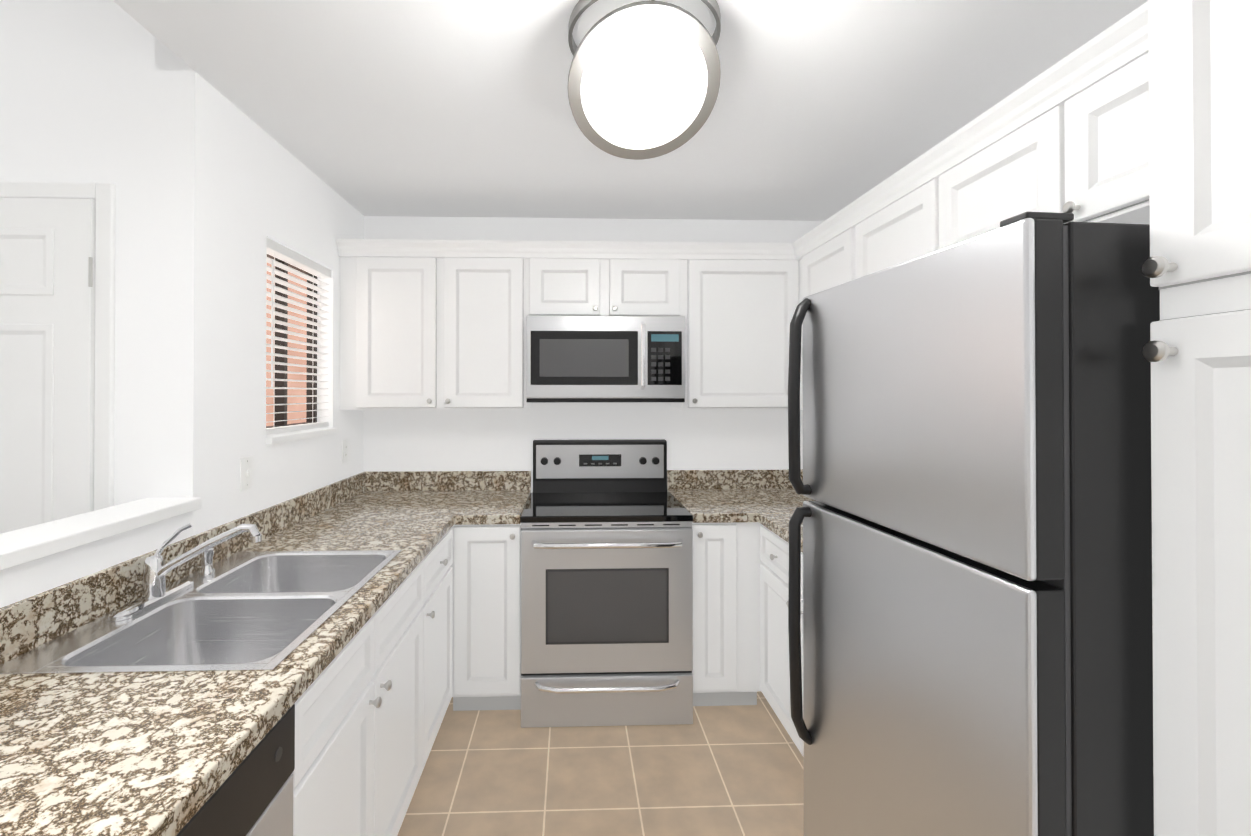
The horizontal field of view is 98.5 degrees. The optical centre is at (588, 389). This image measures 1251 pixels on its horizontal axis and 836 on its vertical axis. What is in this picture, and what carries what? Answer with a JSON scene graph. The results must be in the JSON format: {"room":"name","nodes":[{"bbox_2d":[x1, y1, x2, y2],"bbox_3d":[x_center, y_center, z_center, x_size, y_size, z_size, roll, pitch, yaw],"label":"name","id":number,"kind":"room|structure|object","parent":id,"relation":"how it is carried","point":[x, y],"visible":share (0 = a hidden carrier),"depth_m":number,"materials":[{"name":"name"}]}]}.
{"room":"kitchen","nodes":[
{"label":"kitchen","id":0,"kind":"room"},
{"bbox_2d":[0,0,154,505],"bbox_3d":[-2.768,-0.037,1.651,2.880,3.000,0.120,0,0,-2],"label":"wall","id":1,"kind":"structure","parent":0,"point":[77,90],"depth_m":1.64,"materials":[{"name":"white paint"}]},
{"bbox_2d":[0,198,95,533],"bbox_3d":[-1.896,0.441,1.573,0.819,2.027,0.080,0,0,-2],"label":"entry door","id":2,"kind":"structure","parent":1,"relation":"in","point":[47,327],"depth_m":1.60,"materials":[{"name":"white wood"}]},
{"bbox_2d":[0,182,115,510],"bbox_3d":[-1.899,0.419,1.607,0.921,2.088,0.018,0,0,-2],"label":"door frame","id":3,"kind":"structure","parent":1,"relation":"attached to","point":[103,195],"depth_m":1.62,"materials":[{"name":"white wood"}]},
{"bbox_2d":[0,37,363,607],"bbox_3d":[-1.234,-0.044,0.625,0.120,3.000,4.720,0,0,-2],"label":"wall","id":4,"kind":"structure","parent":0,"point":[235,187],"depth_m":1.76,"materials":[{"name":"white paint"}]},
{"bbox_2d":[0,497,201,570],"bbox_3d":[-1.205,0.334,-0.050,0.163,0.036,3.374,0,0,-2],"label":"sill","id":5,"kind":"structure","parent":4,"relation":"on","point":[18,547],"depth_m":1.29,"materials":[{"name":"white"}]},
{"bbox_2d":[240,456,252,490],"bbox_3d":[-1.208,0.295,1.904,0.014,0.116,0.072,0,0,-2],"label":"switch plate","id":6,"kind":"object","parent":4,"relation":"attached to","point":[246,473],"visible":1,"depth_m":1.90,"materials":[{"name":"white plastic"}]},
{"bbox_2d":[266,254,336,444],"bbox_3d":[-1.276,-0.186,2.316,0.138,0.793,0.570,0,0,-2],"label":"window","id":7,"kind":"structure","parent":4,"relation":"in","point":[279,438],"depth_m":2.31,"materials":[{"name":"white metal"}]},
{"bbox_2d":[266,238,330,434],"bbox_3d":[-1.260,-0.203,2.316,0.066,0.755,0.562,0,0,-2],"label":"window blinds","id":8,"kind":"object","parent":7,"relation":"attached to","point":[285,254],"visible":0.71,"depth_m":2.29,"materials":[{"name":"white plastic"}]},
{"bbox_2d":[342,439,347,462],"bbox_3d":[-1.238,0.310,2.734,0.008,0.116,0.072,0,0,-2],"label":"electrical outlet plate","id":9,"kind":"object","parent":4,"relation":"attached to","point":[344,450],"visible":1,"depth_m":2.72,"materials":[{"name":"white plastic"}]},
{"bbox_2d":[363,216,823,492],"bbox_3d":[0.061,0.253,3.087,2.870,2.440,0.120,0,0,-2],"label":"wall","id":10,"kind":"structure","parent":0,"point":[447,440],"depth_m":3.02,"materials":[{"name":"white paint"}]},
{"bbox_2d":[335,239,530,409],"bbox_3d":[-0.780,-0.317,2.833,0.924,0.836,0.335,0,0,-2],"label":"upper cabinet","id":11,"kind":"object","parent":10,"relation":"attached to","point":[432,324],"depth_m":2.67,"materials":[{"name":"white wood"}]},
{"bbox_2d":[531,241,686,318],"bbox_3d":[0.076,-0.549,2.863,0.787,0.371,0.335,0,0,-2],"label":"upper cabinet","id":12,"kind":"object","parent":10,"relation":"attached to","point":[569,278],"depth_m":2.70,"materials":[{"name":"white wood"}]},
{"bbox_2d":[526,315,685,402],"bbox_3d":[0.078,-0.148,2.794,0.774,0.421,0.468,0,0,-2],"label":"microwave","id":13,"kind":"object","parent":12,"relation":"attached to","point":[605,358],"visible":1,"depth_m":2.60,"materials":[{"name":"grey metal"}]},
{"bbox_2d":[671,242,798,409],"bbox_3d":[0.767,-0.316,2.884,0.595,0.836,0.335,0,0,-2],"label":"upper cabinet","id":14,"kind":"object","parent":10,"relation":"attached to","point":[743,298],"depth_m":2.72,"materials":[{"name":"white wood"}]},
{"bbox_2d":[397,691,803,835],"bbox_3d":[-1.359,1.506,0.611,5.870,0.100,4.960,0,0,-2],"label":"floor","id":15,"kind":"structure","parent":0,"point":[736,770],"depth_m":2.03,"materials":[{"name":"tile"}]},
{"bbox_2d":[176,704,294,835],"bbox_3d":[-0.833,1.021,0.700,0.588,0.872,0.594,0,0,-2],"label":"dishwasher","id":16,"kind":"object","parent":15,"relation":"on","point":[253,795],"visible":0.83,"depth_m":0.89,"materials":[{"name":"grey"}]},
{"bbox_2d":[293,672,384,835],"bbox_3d":[-0.876,1.115,1.206,0.630,0.690,0.421,0,0,-2],"label":"base cabinet","id":17,"kind":"object","parent":15,"relation":"on","point":[372,702],"depth_m":1.22,"materials":[{"name":"white wood"}]},
{"bbox_2d":[323,608,428,835],"bbox_3d":[-0.890,1.118,1.649,0.630,0.690,0.474,0,0,-2],"label":"base cabinet","id":18,"kind":"object","parent":15,"relation":"on","point":[394,642],"depth_m":1.64,"materials":[{"name":"white wood"}]},
{"bbox_2d":[380,528,452,753],"bbox_3d":[-0.905,1.030,2.119,0.630,0.872,0.474,0,0,-2],"label":"base cabinet","id":19,"kind":"object","parent":15,"relation":"on","point":[430,585],"depth_m":2.11,"materials":[{"name":"white wood"}]},
{"bbox_2d":[0,471,475,835],"bbox_3d":[-0.842,0.509,0.634,0.660,0.146,4.716,0,0,-2],"label":"countertop","id":20,"kind":"structure","parent":19,"relation":"on","point":[124,753],"depth_m":0.97,"materials":[{"name":"stone"}]},
{"bbox_2d":[107,523,261,621],"bbox_3d":[-0.991,0.442,1.432,0.306,0.201,0.344,0,0,-2],"label":"faucet","id":21,"kind":"object","parent":20,"relation":"on","point":[156,590],"visible":1,"depth_m":1.37,"materials":[{"name":"silver metal"}]},
{"bbox_2d":[0,550,400,673],"bbox_3d":[-0.897,0.641,1.427,0.545,0.196,0.790,0,0,-2],"label":"sink","id":22,"kind":"object","parent":20,"relation":"in","point":[261,610],"visible":0.65,"depth_m":1.40,"materials":[{"name":"silver metal"}]},
{"bbox_2d":[450,523,520,710],"bbox_3d":[-0.469,1.034,2.687,0.317,0.872,0.630,0,0,-2],"label":"base cabinet","id":23,"kind":"object","parent":15,"relation":"on","point":[486,670],"depth_m":2.38,"materials":[{"name":"white wood"}]},
{"bbox_2d":[456,471,530,524],"bbox_3d":[-0.445,0.523,2.673,0.266,0.146,0.666,0,0,-2],"label":"countertop","id":24,"kind":"structure","parent":23,"relation":"on","point":[490,497],"depth_m":2.80,"materials":[{"name":"stone"}]},
{"bbox_2d":[520,439,692,727],"bbox_3d":[0.071,0.872,2.636,0.760,1.195,0.733,0,0,-2],"label":"range","id":25,"kind":"object","parent":15,"relation":"on","point":[606,583],"visible":1,"depth_m":2.34,"materials":[{"name":"grey metal"}]},
{"bbox_2d":[692,523,741,705],"bbox_3d":[0.552,1.034,2.720,0.207,0.872,0.630,0,0,-2],"label":"base cabinet","id":26,"kind":"object","parent":15,"relation":"on","point":[717,547],"depth_m":2.41,"materials":[{"name":"white wood"}]},
{"bbox_2d":[667,470,755,522],"bbox_3d":[0.596,0.523,2.719,0.290,0.146,0.643,0,0,-2],"label":"countertop","id":27,"kind":"structure","parent":26,"relation":"on","point":[711,496],"depth_m":2.83,"materials":[{"name":"stone"}]},
{"bbox_2d":[760,525,802,755],"bbox_3d":[1.095,1.029,1.992,0.630,0.872,0.867,0,0,-2],"label":"base cabinet","id":28,"kind":"object","parent":15,"relation":"on","point":[774,638],"visible":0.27,"depth_m":2.16,"materials":[{"name":"white wood"}]},
{"bbox_2d":[724,469,815,552],"bbox_3d":[1.077,0.520,2.310,0.646,0.146,1.493,0,0,-2],"label":"countertop","id":29,"kind":"structure","parent":28,"relation":"on","point":[775,499],"depth_m":2.75,"materials":[{"name":"stone"}]},
{"bbox_2d":[788,212,1159,835],"bbox_3d":[0.951,0.596,1.168,0.778,1.728,0.680,0,0,-6],"label":"refrigerator","id":30,"kind":"object","parent":15,"relation":"on","point":[975,517],"visible":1,"depth_m":0.89,"materials":[{"name":"silver metal"}]},
{"bbox_2d":[1142,0,1250,835],"bbox_3d":[1.133,0.353,0.499,0.653,2.205,0.619,0,0,-2],"label":"pantry cabinet","id":31,"kind":"object","parent":15,"relation":"on","point":[1196,270],"visible":1,"depth_m":0.73,"materials":[{"name":"white wood"}]},
{"bbox_2d":[113,0,1147,220],"bbox_3d":[0.141,-1.314,0.678,2.870,0.660,4.960,0,0,-2],"label":"ceiling","id":32,"kind":"structure","parent":0,"point":[823,110],"depth_m":1.76,"materials":[{"name":"white paint"}]},
{"bbox_2d":[567,0,720,159],"bbox_3d":[0.148,-0.837,1.458,0.412,0.283,0.408,0,0,-2],"label":"ceiling light","id":33,"kind":"object","parent":32,"relation":"attached to","point":[644,76],"visible":1,"depth_m":1.40,"materials":[{"name":"white glass"}]},
{"bbox_3d":[1.517,0.236,0.653,0.120,2.440,4.840,0,0,-2],"label":"wall","id":34,"kind":"structure","parent":0,"visible":0},
{"bbox_2d":[792,145,935,409],"bbox_3d":[1.236,-0.321,2.217,0.335,0.836,1.067,0,0,-2],"label":"upper cabinet","id":35,"kind":"object","parent":34,"relation":"attached to","point":[894,223],"depth_m":2.02,"materials":[{"name":"white wood"}]},
{"bbox_2d":[936,1,1149,249],"bbox_3d":[1.268,-0.557,1.253,0.335,0.376,0.864,0,0,-2],"label":"upper cabinet","id":36,"kind":"object","parent":34,"relation":"attached to","point":[1069,133],"depth_m":1.24,"materials":[{"name":"white wood"}]},
{"label":"outside","id":37,"kind":"structure","parent":0,"visible":0},
{"bbox_2d":[266,263,306,425],"bbox_3d":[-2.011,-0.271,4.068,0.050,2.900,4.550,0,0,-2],"label":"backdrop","id":38,"kind":"structure","parent":37,"point":[291,415],"depth_m":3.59,"materials":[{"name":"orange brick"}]}
]}

